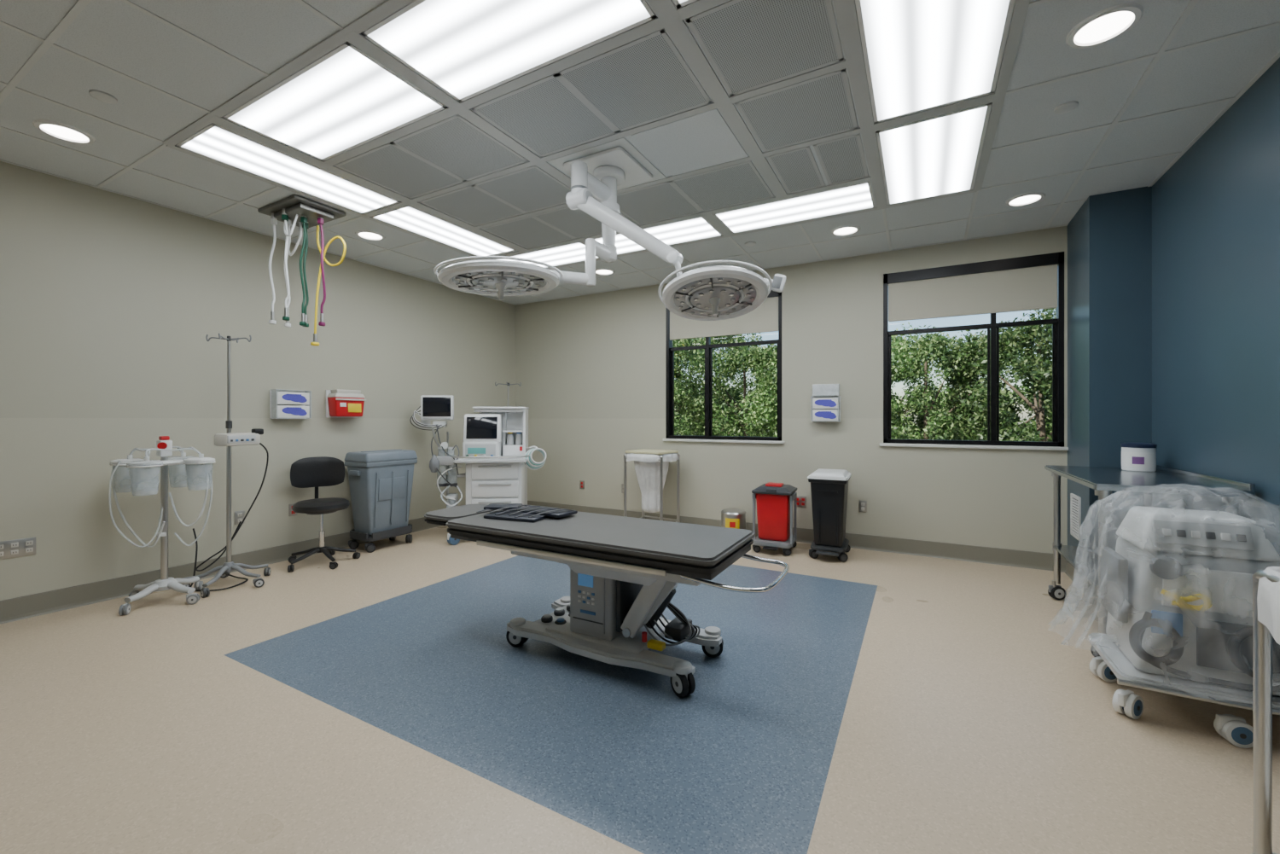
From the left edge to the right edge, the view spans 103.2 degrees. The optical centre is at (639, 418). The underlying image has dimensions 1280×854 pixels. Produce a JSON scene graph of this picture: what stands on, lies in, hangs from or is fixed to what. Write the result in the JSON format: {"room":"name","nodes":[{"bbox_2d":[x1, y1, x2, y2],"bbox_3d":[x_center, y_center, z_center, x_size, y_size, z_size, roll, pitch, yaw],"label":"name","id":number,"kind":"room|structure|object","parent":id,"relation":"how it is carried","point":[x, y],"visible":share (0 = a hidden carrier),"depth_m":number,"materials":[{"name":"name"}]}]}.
{"room":"operating room","nodes":[
{"label":"operating room","id":0,"kind":"room"},
{"bbox_2d":[0,161,515,600],"bbox_3d":[-3.918,-0.178,4.070,0.200,3.148,8.520,0,0,29],"label":"wall","id":1,"kind":"structure","parent":0,"point":[110,302],"depth_m":4.15,"materials":[{"name":"beige paint"}]},
{"bbox_2d":[0,536,35,559],"bbox_3d":[-4.174,0.866,3.388,0.012,0.118,0.190,0,0,29],"label":"wall outlet","id":2,"kind":"object","parent":1,"relation":"attached to","point":[17,548],"visible":1,"depth_m":3.40,"materials":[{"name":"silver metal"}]},
{"bbox_2d":[0,517,441,624],"bbox_3d":[-3.821,1.271,4.016,0.022,0.150,8.120,0,0,29],"label":"baseboard","id":3,"kind":"structure","parent":1,"relation":"attached to","point":[26,607],"depth_m":3.87,"materials":[{"name":"grey rubber"}]},
{"bbox_2d":[234,510,244,524],"bbox_3d":[-3.553,0.876,4.508,0.012,0.118,0.075,0,0,29],"label":"wall outlet","id":4,"kind":"object","parent":1,"relation":"attached to","point":[239,515],"visible":1,"depth_m":4.50,"materials":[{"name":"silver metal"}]},
{"bbox_2d":[269,389,311,418],"bbox_3d":[-3.318,-0.137,4.835,0.103,0.275,0.320,0,0,29],"label":"dispenser","id":5,"kind":"object","parent":1,"relation":"attached to","point":[283,404],"visible":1,"depth_m":4.79,"materials":[{"name":"white plastic"}]},
{"bbox_2d":[289,395,305,401],"bbox_3d":[-3.265,-0.194,4.840,0.002,0.068,0.150,0,0,29],"label":"print","id":6,"kind":"object","parent":5,"relation":"attached to","point":[292,398],"depth_m":4.84},
{"bbox_2d":[289,408,305,415],"bbox_3d":[-3.265,-0.069,4.840,0.002,0.068,0.150,0,0,29],"label":"print","id":7,"kind":"object","parent":5,"relation":"attached to","point":[292,411],"depth_m":4.84},
{"bbox_2d":[325,389,366,417],"bbox_3d":[-3.042,-0.157,5.265,0.170,0.285,0.330,0,0,29],"label":"sharps container","id":8,"kind":"object","parent":1,"relation":"attached to","point":[339,403],"visible":1,"depth_m":5.18,"materials":[{"name":"red plastic"}]},
{"bbox_2d":[330,389,360,394],"bbox_3d":[-3.052,-0.279,5.271,0.118,0.040,0.256,0,0,29],"label":"lid","id":9,"kind":"object","parent":8,"relation":"on","point":[332,392],"depth_m":5.20,"materials":[{"name":"grey"}]},
{"bbox_2d":[410,395,453,430],"bbox_3d":[-2.440,-0.070,6.058,0.477,0.407,0.425,0,0,-9],"label":"patient monitor","id":10,"kind":"object","parent":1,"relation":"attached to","point":[433,407],"visible":0.97,"depth_m":5.88,"materials":[{"name":"white plastic"}]},
{"bbox_2d":[0,525,1279,853],"bbox_3d":[-0.870,1.396,2.380,7.170,0.100,8.520,0,0,29],"label":"floor","id":11,"kind":"structure","parent":0,"point":[381,701],"depth_m":2.25,"materials":[{"name":"beige plastic"}]},
{"bbox_2d":[108,436,215,615],"bbox_3d":[-3.498,0.738,3.734,0.538,1.216,0.538,0,0,29],"label":"stand","id":12,"kind":"object","parent":11,"relation":"on","point":[164,450],"visible":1,"depth_m":3.71,"materials":[{"name":"grey plastic"}]},
{"bbox_2d":[109,458,144,465],"bbox_3d":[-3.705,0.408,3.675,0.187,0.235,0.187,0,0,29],"label":"lid","id":13,"kind":"object","parent":12,"relation":"on","point":[119,462],"depth_m":3.60,"materials":[{"name":"white plastic"}]},
{"bbox_2d":[126,459,162,467],"bbox_3d":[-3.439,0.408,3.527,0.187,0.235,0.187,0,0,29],"label":"lid","id":14,"kind":"object","parent":12,"relation":"on","point":[146,463],"depth_m":3.48,"materials":[{"name":"white plastic"}]},
{"bbox_2d":[168,455,196,459],"bbox_3d":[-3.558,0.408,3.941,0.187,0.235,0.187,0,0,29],"label":"lid","id":15,"kind":"object","parent":12,"relation":"on","point":[182,457],"depth_m":3.89,"materials":[{"name":"white plastic"}]},
{"bbox_2d":[182,457,215,464],"bbox_3d":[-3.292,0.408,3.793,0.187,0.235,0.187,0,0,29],"label":"lid","id":16,"kind":"object","parent":12,"relation":"on","point":[194,460],"depth_m":3.73,"materials":[{"name":"white plastic"}]},
{"bbox_2d":[182,333,270,598],"bbox_3d":[-3.348,0.333,4.145,0.657,2.026,0.583,0,0,29],"label":"pole","id":17,"kind":"object","parent":11,"relation":"on","point":[228,439],"visible":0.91,"depth_m":4.10,"materials":[{"name":"grey metal"}]},
{"bbox_2d":[287,456,360,572],"bbox_3d":[-2.961,0.856,4.712,0.596,0.979,0.597,0,0,29],"label":"stool","id":18,"kind":"object","parent":11,"relation":"on","point":[316,472],"visible":1,"depth_m":4.78,"materials":[{"name":"black plastic"}]},
{"bbox_2d":[291,497,349,513],"bbox_3d":[-2.968,0.803,4.732,0.456,0.091,0.456,0,0,29],"label":"seat cushion","id":19,"kind":"object","parent":18,"relation":"on","point":[328,505],"depth_m":4.59,"materials":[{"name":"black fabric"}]},
{"bbox_2d":[344,449,417,552],"bbox_3d":[-2.734,0.840,5.380,0.390,1.012,0.620,0,0,29],"label":"trash can","id":20,"kind":"object","parent":11,"relation":"on","point":[381,482],"visible":1,"depth_m":5.21,"materials":[{"name":"plastic"}]},
{"bbox_2d":[429,407,546,545],"bbox_3d":[-1.725,0.603,5.876,1.268,1.486,0.904,0,0,-9],"label":"machine","id":21,"kind":"object","parent":11,"relation":"on","point":[496,454],"visible":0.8,"depth_m":5.75,"materials":[{"name":"grey plastic"}]},
{"bbox_2d":[472,407,529,409],"bbox_3d":[-1.634,-0.129,6.000,0.600,0.022,0.340,0,0,-6],"label":"shelf","id":22,"kind":"object","parent":21,"relation":"on","point":[475,408],"depth_m":5.85,"materials":[{"name":"white plastic"}]},
{"bbox_2d":[424,503,789,697],"bbox_3d":[-0.314,0.953,2.958,2.283,0.787,0.720,0,0,29],"label":"table","id":23,"kind":"object","parent":11,"relation":"on","point":[625,572],"visible":1,"depth_m":2.74,"materials":[{"name":"grey metal"}]},
{"bbox_2d":[534,605,570,625],"bbox_3d":[-0.455,1.231,3.099,0.280,0.030,0.360,0,0,29],"label":"foot pedals","id":24,"kind":"object","parent":23,"relation":"on","point":[565,615],"depth_m":3.06,"materials":[{"name":"grey plastic"}]},
{"bbox_2d":[623,448,680,522],"bbox_3d":[0.143,0.863,6.095,0.583,0.966,0.484,0,0,33],"label":"hamper","id":25,"kind":"object","parent":11,"relation":"on","point":[651,466],"visible":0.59,"depth_m":6.00,"materials":[{"name":"fabric"}]},
{"bbox_2d":[721,508,746,529],"bbox_3d":[1.030,1.175,5.632,0.280,0.342,0.330,0,0,29],"label":"can","id":26,"kind":"object","parent":11,"relation":"on","point":[730,518],"visible":0.48,"depth_m":5.54,"materials":[{"name":"silver metal"}]},
{"bbox_2d":[751,482,797,556],"bbox_3d":[1.380,1.004,5.209,0.396,0.683,0.510,0,0,25],"label":"bin","id":27,"kind":"object","parent":11,"relation":"on","point":[774,501],"visible":1,"depth_m":5.08,"materials":[{"name":"plastic"}]},
{"bbox_2d":[807,468,851,562],"bbox_3d":[1.874,0.931,5.008,0.360,0.830,0.588,0,0,26],"label":"trash can","id":28,"kind":"object","parent":11,"relation":"on","point":[829,487],"visible":1,"depth_m":4.81,"materials":[{"name":"plastic"}]},
{"bbox_2d":[1044,465,1255,657],"bbox_3d":[3.077,0.833,3.211,0.610,1.025,1.300,0,0,29],"label":"steel table","id":29,"kind":"object","parent":11,"relation":"on","point":[1086,561],"visible":0.37,"depth_m":2.97,"materials":[{"name":"grey"}]},
{"bbox_2d":[1053,545,1115,592],"bbox_3d":[3.063,0.954,3.184,0.550,0.025,1.160,0,0,29],"label":"shelf","id":30,"kind":"object","parent":29,"relation":"attached to","point":[1085,560],"depth_m":3.40,"materials":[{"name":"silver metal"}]},
{"bbox_2d":[1120,442,1157,471],"bbox_3d":[3.416,0.260,3.481,0.180,0.192,0.180,0,0,29],"label":"tub","id":31,"kind":"object","parent":29,"relation":"on","point":[1135,456],"visible":1,"depth_m":3.42,"materials":[{"name":"white plastic"}]},
{"bbox_2d":[1156,465,1255,492],"bbox_3d":[3.335,0.346,3.068,0.020,0.050,1.280,0,0,29],"label":"backsplash","id":32,"kind":"structure","parent":29,"relation":"attached to","point":[1240,485],"depth_m":2.86,"materials":[{"name":"silver metal"}]},
{"bbox_2d":[1088,506,1279,748],"bbox_3d":[2.465,0.819,2.360,0.878,1.053,0.840,0,0,29],"label":"machine","id":33,"kind":"object","parent":11,"relation":"on","point":[1177,584],"visible":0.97,"depth_m":2.18,"materials":[{"name":"grey plastic"}]},
{"bbox_2d":[1251,566,1279,853],"bbox_3d":[1.874,0.878,1.110,0.611,0.936,0.527,0,0,29],"label":"hamper","id":34,"kind":"object","parent":11,"relation":"on","point":[1266,582],"visible":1,"depth_m":1.42,"materials":[{"name":"silver metal"}]},
{"bbox_2d":[0,0,1279,304],"bbox_3d":[-0.870,-1.762,2.380,7.170,0.120,8.520,0,0,29],"label":"ceiling","id":35,"kind":"structure","parent":0,"point":[266,35],"depth_m":2.78,"materials":[{"name":"tile"}]},
{"bbox_2d":[32,119,95,144],"bbox_3d":[-3.408,-1.696,3.010,0.250,0.012,0.250,0,0,29],"label":"recessed light","id":36,"kind":"object","parent":35,"relation":"in","point":[57,130],"visible":1,"depth_m":3.00,"materials":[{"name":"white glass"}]},
{"bbox_2d":[88,89,117,104],"bbox_3d":[-2.827,-1.695,2.676,0.104,0.014,0.103,0,0,29],"label":"cap","id":37,"kind":"object","parent":35,"relation":"attached to","point":[103,96],"depth_m":2.66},
{"bbox_2d":[175,122,401,214],"bbox_3d":[-2.377,-1.699,3.561,0.490,0.008,1.205,0,0,29],"label":"bezel","id":38,"kind":"object","parent":35,"relation":"attached to","point":[211,125],"visible":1,"depth_m":3.35,"materials":[{"name":"white metal"}]},
{"bbox_2d":[180,126,395,212],"bbox_3d":[-2.377,-1.699,3.561,0.454,0.004,1.169,0,0,29],"label":"ceiling light panel","id":39,"kind":"object","parent":38,"relation":"attached to","point":[218,143],"visible":1,"depth_m":3.45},
{"bbox_2d":[257,194,346,346],"bbox_3d":[-2.721,-1.149,4.127,0.639,1.099,0.400,0,0,29],"label":"gas hose","id":40,"kind":"object","parent":35,"relation":"hanging from","point":[294,210],"depth_m":4.11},
{"bbox_2d":[222,40,447,161],"bbox_3d":[-1.700,-1.699,2.812,1.180,0.008,0.550,0,0,29],"label":"bezel","id":41,"kind":"object","parent":35,"relation":"attached to","point":[346,43],"visible":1,"depth_m":2.66,"materials":[{"name":"white metal"}]},
{"bbox_2d":[228,46,441,158],"bbox_3d":[-1.700,-1.699,2.812,1.144,0.004,0.514,0,0,29],"label":"ceiling light panel","id":42,"kind":"object","parent":41,"relation":"attached to","point":[346,100],"visible":1,"depth_m":2.75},
{"bbox_2d":[354,230,385,240],"bbox_3d":[-2.495,-1.696,4.699,0.250,0.012,0.250,0,0,29],"label":"recessed light","id":43,"kind":"object","parent":35,"relation":"in","point":[368,235],"visible":1,"depth_m":4.69,"materials":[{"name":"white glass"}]},
{"bbox_2d":[334,114,529,198],"bbox_3d":[-1.390,-1.698,3.371,1.180,0.008,0.590,0,0,29],"label":"air diffuser","id":44,"kind":"object","parent":35,"relation":"in","point":[450,151],"depth_m":3.32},
{"bbox_2d":[370,204,515,255],"bbox_3d":[-1.755,-1.699,4.683,0.490,0.008,1.230,0,0,29],"label":"bezel","id":45,"kind":"object","parent":35,"relation":"attached to","point":[398,208],"visible":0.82,"depth_m":4.49,"materials":[{"name":"white metal"}]},
{"bbox_2d":[374,206,512,255],"bbox_3d":[-1.755,-1.699,4.683,0.454,0.004,1.194,0,0,29],"label":"ceiling light panel","id":46,"kind":"object","parent":45,"relation":"attached to","point":[409,218],"visible":0.86,"depth_m":4.60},
{"bbox_2d":[418,164,570,226],"bbox_3d":[-1.077,-1.698,3.936,1.180,0.008,0.580,0,0,29],"label":"air diffuser","id":47,"kind":"object","parent":35,"relation":"in","point":[529,189],"depth_m":3.89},
{"bbox_2d":[360,0,656,102],"bbox_3d":[-0.581,-1.699,2.191,1.180,0.008,0.550,0,0,29],"label":"bezel","id":48,"kind":"object","parent":35,"relation":"attached to","point":[416,2],"visible":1,"depth_m":2.29,"materials":[{"name":"white metal"}]},
{"bbox_2d":[367,0,650,98],"bbox_3d":[-0.581,-1.699,2.191,1.144,0.004,0.514,0,0,29],"label":"ceiling light panel","id":49,"kind":"object","parent":48,"relation":"attached to","point":[466,47],"visible":1,"depth_m":2.24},
{"bbox_2d":[481,206,602,249],"bbox_3d":[-0.757,-1.698,4.513,1.180,0.008,0.620,0,0,29],"label":"air diffuser","id":50,"kind":"object","parent":35,"relation":"in","point":[565,224],"depth_m":4.52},
{"bbox_2d":[494,241,599,267],"bbox_3d":[-0.953,-1.699,5.356,1.140,0.008,0.515,0,0,29],"label":"bezel","id":51,"kind":"object","parent":35,"relation":"attached to","point":[578,241],"visible":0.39,"depth_m":5.16,"materials":[{"name":"white metal"}]},
{"bbox_2d":[495,242,597,267],"bbox_3d":[-0.953,-1.699,5.356,1.104,0.004,0.479,0,0,29],"label":"ceiling light panel","id":52,"kind":"object","parent":51,"relation":"attached to","point":[576,252],"visible":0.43,"depth_m":5.27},
{"bbox_2d":[470,28,712,157],"bbox_3d":[-0.270,-1.698,2.751,1.180,0.008,0.590,0,0,29],"label":"air diffuser","id":53,"kind":"object","parent":35,"relation":"in","point":[645,79],"depth_m":2.69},
{"bbox_2d":[162,0,1029,269],"bbox_3d":[-0.211,-1.699,3.456,4.490,0.010,3.230,0,0,29],"label":"grid","id":54,"kind":"object","parent":35,"relation":"attached to","point":[671,18],"depth_m":2.84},
{"bbox_2d":[630,108,748,175],"bbox_3d":[0.322,-1.699,3.160,0.540,0.008,0.580,0,0,29],"label":"blank panel","id":55,"kind":"object","parent":54,"relation":"in","point":[703,140],"depth_m":3.13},
{"bbox_2d":[616,160,774,225],"bbox_3d":[0.362,-1.698,3.892,1.180,0.008,0.620,0,0,29],"label":"air diffuser","id":56,"kind":"object","parent":54,"relation":"in","point":[741,183],"depth_m":3.85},
{"bbox_2d":[685,0,843,97],"bbox_3d":[0.578,-1.698,2.281,0.560,0.008,0.590,0,0,29],"label":"air diffuser","id":57,"kind":"object","parent":54,"relation":"in","point":[750,44],"depth_m":2.27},
{"bbox_2d":[733,68,858,152],"bbox_3d":[0.891,-1.698,2.845,0.560,0.008,0.580,0,0,29],"label":"air diffuser","id":58,"kind":"object","parent":54,"relation":"in","point":[822,106],"depth_m":2.81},
{"bbox_2d":[766,145,826,193],"bbox_3d":[1.084,-1.698,3.492,0.270,0.008,0.620,0,0,29],"label":"air diffuser","id":59,"kind":"object","parent":54,"relation":"in","point":[797,170],"depth_m":3.46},
{"bbox_2d":[812,133,869,185],"bbox_3d":[1.338,-1.698,3.352,0.270,0.008,0.620,0,0,29],"label":"air diffuser","id":60,"kind":"object","parent":54,"relation":"in","point":[842,160],"depth_m":3.32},
{"bbox_2d":[595,267,615,274],"bbox_3d":[-0.413,-1.696,5.854,0.250,0.012,0.250,0,0,29],"label":"recessed light","id":61,"kind":"object","parent":35,"relation":"in","point":[602,270],"visible":0.94,"depth_m":5.86,"materials":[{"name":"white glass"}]},
{"bbox_2d":[548,137,666,190],"bbox_3d":[-0.211,-1.699,3.456,0.580,0.008,0.580,0,0,29],"label":"panel","id":62,"kind":"object","parent":35,"relation":"attached to","point":[622,142],"depth_m":3.29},
{"bbox_2d":[433,146,785,320],"bbox_3d":[-0.177,-1.150,3.230,2.097,1.088,1.048,0,0,2],"label":"light","id":63,"kind":"object","parent":35,"relation":"hanging from","point":[717,293],"visible":1,"depth_m":3.10,"materials":[{"name":"white metal"}]},
{"bbox_2d":[0,0,1279,305],"bbox_3d":[-0.870,-1.700,2.380,6.770,0.006,8.120,0,0,29],"label":"grid","id":64,"kind":"object","parent":35,"relation":"attached to","point":[78,8],"depth_m":2.92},
{"bbox_2d":[593,215,722,255],"bbox_3d":[0.140,-1.699,4.750,1.160,0.008,0.515,0,0,29],"label":"bezel","id":65,"kind":"object","parent":35,"relation":"attached to","point":[702,217],"visible":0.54,"depth_m":4.55,"materials":[{"name":"white metal"}]},
{"bbox_2d":[594,217,721,254],"bbox_3d":[0.140,-1.699,4.750,1.124,0.004,0.479,0,0,29],"label":"ceiling light panel","id":66,"kind":"object","parent":65,"relation":"attached to","point":[695,229],"visible":0.57,"depth_m":4.66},
{"bbox_2d":[673,0,697,8],"bbox_3d":[0.268,-1.699,1.721,0.560,0.008,0.550,0,0,29],"label":"bezel","id":67,"kind":"object","parent":35,"relation":"attached to","point":[677,2],"visible":1,"depth_m":2.07,"materials":[{"name":"white metal"}]},
{"bbox_2d":[713,180,875,233],"bbox_3d":[1.247,-1.699,4.137,1.190,0.008,0.515,0,0,29],"label":"bezel","id":68,"kind":"object","parent":35,"relation":"attached to","point":[868,183],"visible":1,"depth_m":4.07,"materials":[{"name":"white metal"}]},
{"bbox_2d":[715,183,872,232],"bbox_3d":[1.247,-1.699,4.137,1.154,0.004,0.479,0,0,29],"label":"ceiling light panel","id":69,"kind":"object","parent":68,"relation":"attached to","point":[857,197],"visible":1,"depth_m":4.11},
{"bbox_2d":[830,225,860,236],"bbox_3d":[1.851,-1.696,4.577,0.250,0.012,0.250,0,0,29],"label":"recessed light","id":70,"kind":"object","parent":35,"relation":"in","point":[845,229],"visible":1,"depth_m":4.56,"materials":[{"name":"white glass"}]},
{"bbox_2d":[876,102,991,205],"bbox_3d":[1.927,-1.699,3.379,0.565,0.008,1.180,0,0,29],"label":"bezel","id":71,"kind":"object","parent":35,"relation":"attached to","point":[988,108],"visible":1,"depth_m":3.09,"materials":[{"name":"white metal"}]},
{"bbox_2d":[879,105,987,203],"bbox_3d":[1.927,-1.699,3.379,0.529,0.004,1.144,0,0,29],"label":"ceiling light panel","id":72,"kind":"object","parent":71,"relation":"attached to","point":[937,156],"visible":1,"depth_m":3.27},
{"bbox_2d":[855,0,1014,123],"bbox_3d":[1.302,-1.699,2.251,0.565,0.008,1.200,0,0,29],"label":"bezel","id":73,"kind":"object","parent":35,"relation":"attached to","point":[858,2],"visible":1,"depth_m":2.42,"materials":[{"name":"white metal"}]},
{"bbox_2d":[860,0,1009,120],"bbox_3d":[1.302,-1.699,2.251,0.529,0.004,1.164,0,0,29],"label":"ceiling light panel","id":74,"kind":"object","parent":73,"relation":"attached to","point":[922,54],"visible":1,"depth_m":2.33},
{"bbox_2d":[1005,192,1045,206],"bbox_3d":[2.978,-1.696,3.929,0.250,0.012,0.250,0,0,29],"label":"recessed light","id":75,"kind":"object","parent":35,"relation":"in","point":[1032,197],"visible":1,"depth_m":3.92,"materials":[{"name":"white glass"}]},
{"bbox_2d":[1053,100,1078,114],"bbox_3d":[2.325,-1.695,2.770,0.104,0.014,0.103,0,0,29],"label":"cap","id":76,"kind":"object","parent":35,"relation":"attached to","point":[1065,107],"depth_m":2.76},
{"bbox_2d":[1065,3,1144,48],"bbox_3d":[2.009,-1.696,2.202,0.250,0.012,0.250,0,0,29],"label":"recessed light","id":77,"kind":"object","parent":35,"relation":"in","point":[1104,26],"visible":1,"depth_m":2.19,"materials":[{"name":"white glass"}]},
{"bbox_2d":[515,226,1067,553],"bbox_3d":[1.147,-0.203,6.019,6.770,3.098,0.200,0,0,29],"label":"wall","id":78,"kind":"structure","parent":0,"point":[590,369],"depth_m":5.58,"materials":[{"name":"beige paint"}]},
{"bbox_2d":[665,288,781,441],"bbox_3d":[0.978,-0.614,6.055,1.440,1.720,0.100,0,0,29],"label":"frame","id":79,"kind":"object","parent":78,"relation":"attached to","point":[669,347],"visible":0.61,"depth_m":6.12,"materials":[{"name":"black metal"}]},
{"bbox_2d":[662,438,785,443],"bbox_3d":[0.952,0.261,6.007,1.500,0.030,0.060,0,0,29],"label":"sill","id":80,"kind":"structure","parent":78,"relation":"attached to","point":[663,439],"depth_m":5.95,"materials":[{"name":"white paint"}]},
{"bbox_2d":[669,296,778,338],"bbox_3d":[0.963,-1.184,6.027,1.350,0.380,0.004,0,0,29],"label":"roller blind","id":81,"kind":"object","parent":78,"relation":"in","point":[765,317],"depth_m":5.96,"materials":[{"name":"beige fabric"}]},
{"bbox_2d":[669,329,778,340],"bbox_3d":[0.963,-0.994,6.027,1.340,0.017,0.018,0,0,29],"label":"bar","id":82,"kind":"object","parent":81,"relation":"attached to","point":[776,329],"visible":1,"depth_m":5.99,"materials":[{"name":"beige metal"}]},
{"bbox_2d":[670,343,778,436],"bbox_3d":[0.990,-0.314,6.077,1.360,1.100,0.030,0,0,29],"label":"window","id":83,"kind":"structure","parent":78,"relation":"in","point":[711,349],"depth_m":6.17,"materials":[{"name":"black metal"}]},
{"bbox_2d":[527,500,1065,572],"bbox_3d":[0.940,1.271,6.006,6.420,0.150,0.022,0,0,29],"label":"baseboard","id":84,"kind":"structure","parent":78,"relation":"attached to","point":[1024,559],"depth_m":5.02,"materials":[{"name":"grey rubber"}]},
{"bbox_2d":[796,495,806,507],"bbox_3d":[1.755,0.906,5.559,0.120,0.118,0.012,0,0,29],"label":"wall outlet","id":85,"kind":"object","parent":78,"relation":"attached to","point":[800,501],"visible":0.88,"depth_m":5.55,"materials":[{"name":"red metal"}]},
{"bbox_2d":[811,384,840,421],"bbox_3d":[1.969,-0.169,5.388,0.290,0.400,0.103,0,0,29],"label":"dispenser","id":86,"kind":"object","parent":78,"relation":"attached to","point":[825,407],"visible":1,"depth_m":5.36,"materials":[{"name":"white plastic"}]},
{"bbox_2d":[820,400,835,406],"bbox_3d":[1.973,-0.164,5.334,0.150,0.068,0.002,0,0,29],"label":"print","id":87,"kind":"object","parent":86,"relation":"attached to","point":[823,403],"depth_m":5.33},
{"bbox_2d":[820,412,835,418],"bbox_3d":[1.973,-0.039,5.334,0.150,0.068,0.002,0,0,29],"label":"print","id":88,"kind":"object","parent":86,"relation":"attached to","point":[823,415],"depth_m":5.33},
{"bbox_2d":[859,500,866,512],"bbox_3d":[2.306,0.906,5.254,0.075,0.118,0.012,0,0,29],"label":"wall outlet","id":89,"kind":"object","parent":78,"relation":"attached to","point":[863,504],"visible":1,"depth_m":5.25,"materials":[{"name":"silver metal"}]},
{"bbox_2d":[888,264,1057,320],"bbox_3d":[3.114,-1.184,4.834,1.350,0.380,0.004,0,0,29],"label":"roller blind","id":90,"kind":"object","parent":78,"relation":"in","point":[1036,287],"depth_m":4.80,"materials":[{"name":"beige fabric"}]},
{"bbox_2d":[889,306,1056,321],"bbox_3d":[3.114,-0.994,4.834,1.340,0.017,0.018,0,0,29],"label":"bar","id":91,"kind":"object","parent":90,"relation":"attached to","point":[1048,307],"visible":1,"depth_m":4.79,"materials":[{"name":"beige metal"}]},
{"bbox_2d":[888,323,1057,442],"bbox_3d":[3.142,-0.314,4.884,1.360,1.100,0.030,0,0,29],"label":"window","id":92,"kind":"structure","parent":78,"relation":"in","point":[1054,325],"depth_m":4.75,"materials":[{"name":"black metal"}]},
{"bbox_2d":[883,251,1064,447],"bbox_3d":[3.130,-0.614,4.862,1.440,1.720,0.100,0,0,29],"label":"frame","id":93,"kind":"object","parent":78,"relation":"attached to","point":[1057,258],"visible":0.98,"depth_m":4.75,"materials":[{"name":"black metal"}]},
{"bbox_2d":[879,442,1068,450],"bbox_3d":[3.103,0.261,4.814,1.500,0.030,0.060,0,0,29],"label":"sill","id":94,"kind":"structure","parent":78,"relation":"attached to","point":[1049,448],"depth_m":4.75,"materials":[{"name":"white paint"}]},
{"bbox_2d":[1067,186,1151,550],"bbox_3d":[3.743,-0.178,4.082,0.350,3.048,0.670,0,0,29],"label":"wall","id":95,"kind":"structure","parent":0,"point":[1109,237],"depth_m":3.82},
{"bbox_2d":[1070,493,1081,541],"bbox_3d":[3.601,0.806,4.201,0.014,0.350,0.270,0,0,29],"label":"wall vent grille","id":96,"kind":"object","parent":95,"relation":"attached to","point":[1075,501],"depth_m":4.19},
{"bbox_2d":[1064,560,1088,595],"bbox_3d":[3.581,1.271,4.172,0.022,0.150,0.670,0,0,29],"label":"baseboard","id":97,"kind":"structure","parent":95,"relation":"attached to","point":[1071,572],"depth_m":4.12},
{"bbox_2d":[1088,582,1098,597],"bbox_3d":[3.576,1.271,3.779,0.350,0.150,0.022,0,0,29],"label":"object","id":98,"kind":"structure","parent":95,"relation":"attached to","point":[1092,591],"depth_m":3.86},
{"bbox_2d":[1152,57,1279,556],"bbox_3d":[2.178,-0.178,0.691,0.200,3.148,8.520,0,0,29],"label":"wall","id":99,"kind":"structure","parent":0,"point":[1216,209],"depth_m":2.85,"materials":[{"name":"blue paint"}]},
{"label":"outside","id":100,"kind":"structure","parent":0,"visible":0},
{"bbox_3d":[11.635,2.646,20.991,70.000,0.100,36.000,0,0,29],"label":"lawn","id":101,"kind":"structure","parent":100,"visible":0},
{"bbox_2d":[672,337,725,436],"bbox_3d":[0.633,-0.125,14.124,3.620,5.425,3.800,0,0,5],"label":"tree","id":102,"kind":"object","parent":101,"relation":"on","point":[678,359],"visible":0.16,"depth_m":13.30,"materials":[{"name":"green plant"}]},
{"bbox_2d":[674,332,763,436],"bbox_3d":[2.999,-0.563,18.916,4.206,6.303,4.415,0,0,29],"label":"tree","id":103,"kind":"object","parent":101,"relation":"on","point":[715,340],"visible":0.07,"depth_m":17.80,"materials":[{"name":"green plant"}]},
{"bbox_2d":[674,334,777,436],"bbox_3d":[2.884,0.086,13.644,3.803,5.002,3.649,0,0,-39],"label":"tree","id":104,"kind":"object","parent":101,"relation":"on","point":[750,358],"visible":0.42,"depth_m":13.05,"materials":[{"name":"green plant"}]},
{"bbox_2d":[739,337,924,439],"bbox_3d":[4.448,-0.010,12.289,4.046,5.194,3.144,0,0,7],"label":"tree","id":105,"kind":"object","parent":101,"relation":"on","point":[774,415],"visible":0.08,"depth_m":11.82,"materials":[{"name":"green plant"}]},
{"bbox_2d":[891,321,951,439],"bbox_3d":[7.968,-0.217,16.010,4.370,5.609,3.395,0,0,30],"label":"tree","id":106,"kind":"object","parent":101,"relation":"on","point":[893,337],"visible":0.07,"depth_m":15.48,"materials":[{"name":"green plant"}]},
{"bbox_2d":[891,325,1017,440],"bbox_3d":[6.449,0.184,11.593,3.366,4.805,3.206,0,0,-17],"label":"tree","id":107,"kind":"object","parent":101,"relation":"on","point":[924,349],"visible":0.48,"depth_m":11.02,"materials":[{"name":"green plant"}]},
{"bbox_2d":[931,326,1052,442],"bbox_3d":[10.176,0.004,14.366,3.619,5.166,3.447,0,0,7],"label":"tree","id":108,"kind":"object","parent":101,"relation":"on","point":[1033,424],"visible":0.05,"depth_m":13.84,"materials":[{"name":"green plant"}]},
{"bbox_2d":[929,308,1055,442],"bbox_3d":[8.057,0.035,10.251,3.880,5.104,3.724,0,0,29],"label":"tree","id":109,"kind":"object","parent":101,"relation":"on","point":[1022,337],"visible":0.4,"depth_m":9.85,"materials":[{"name":"green plant"}]},
{"bbox_2d":[1021,385,1052,442],"bbox_3d":[10.173,-0.217,9.943,3.395,5.609,4.370,0,0,-15],"label":"tree","id":110,"kind":"object","parent":101,"relation":"on","point":[1049,425],"visible":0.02,"depth_m":11.17,"materials":[{"name":"green plant"}]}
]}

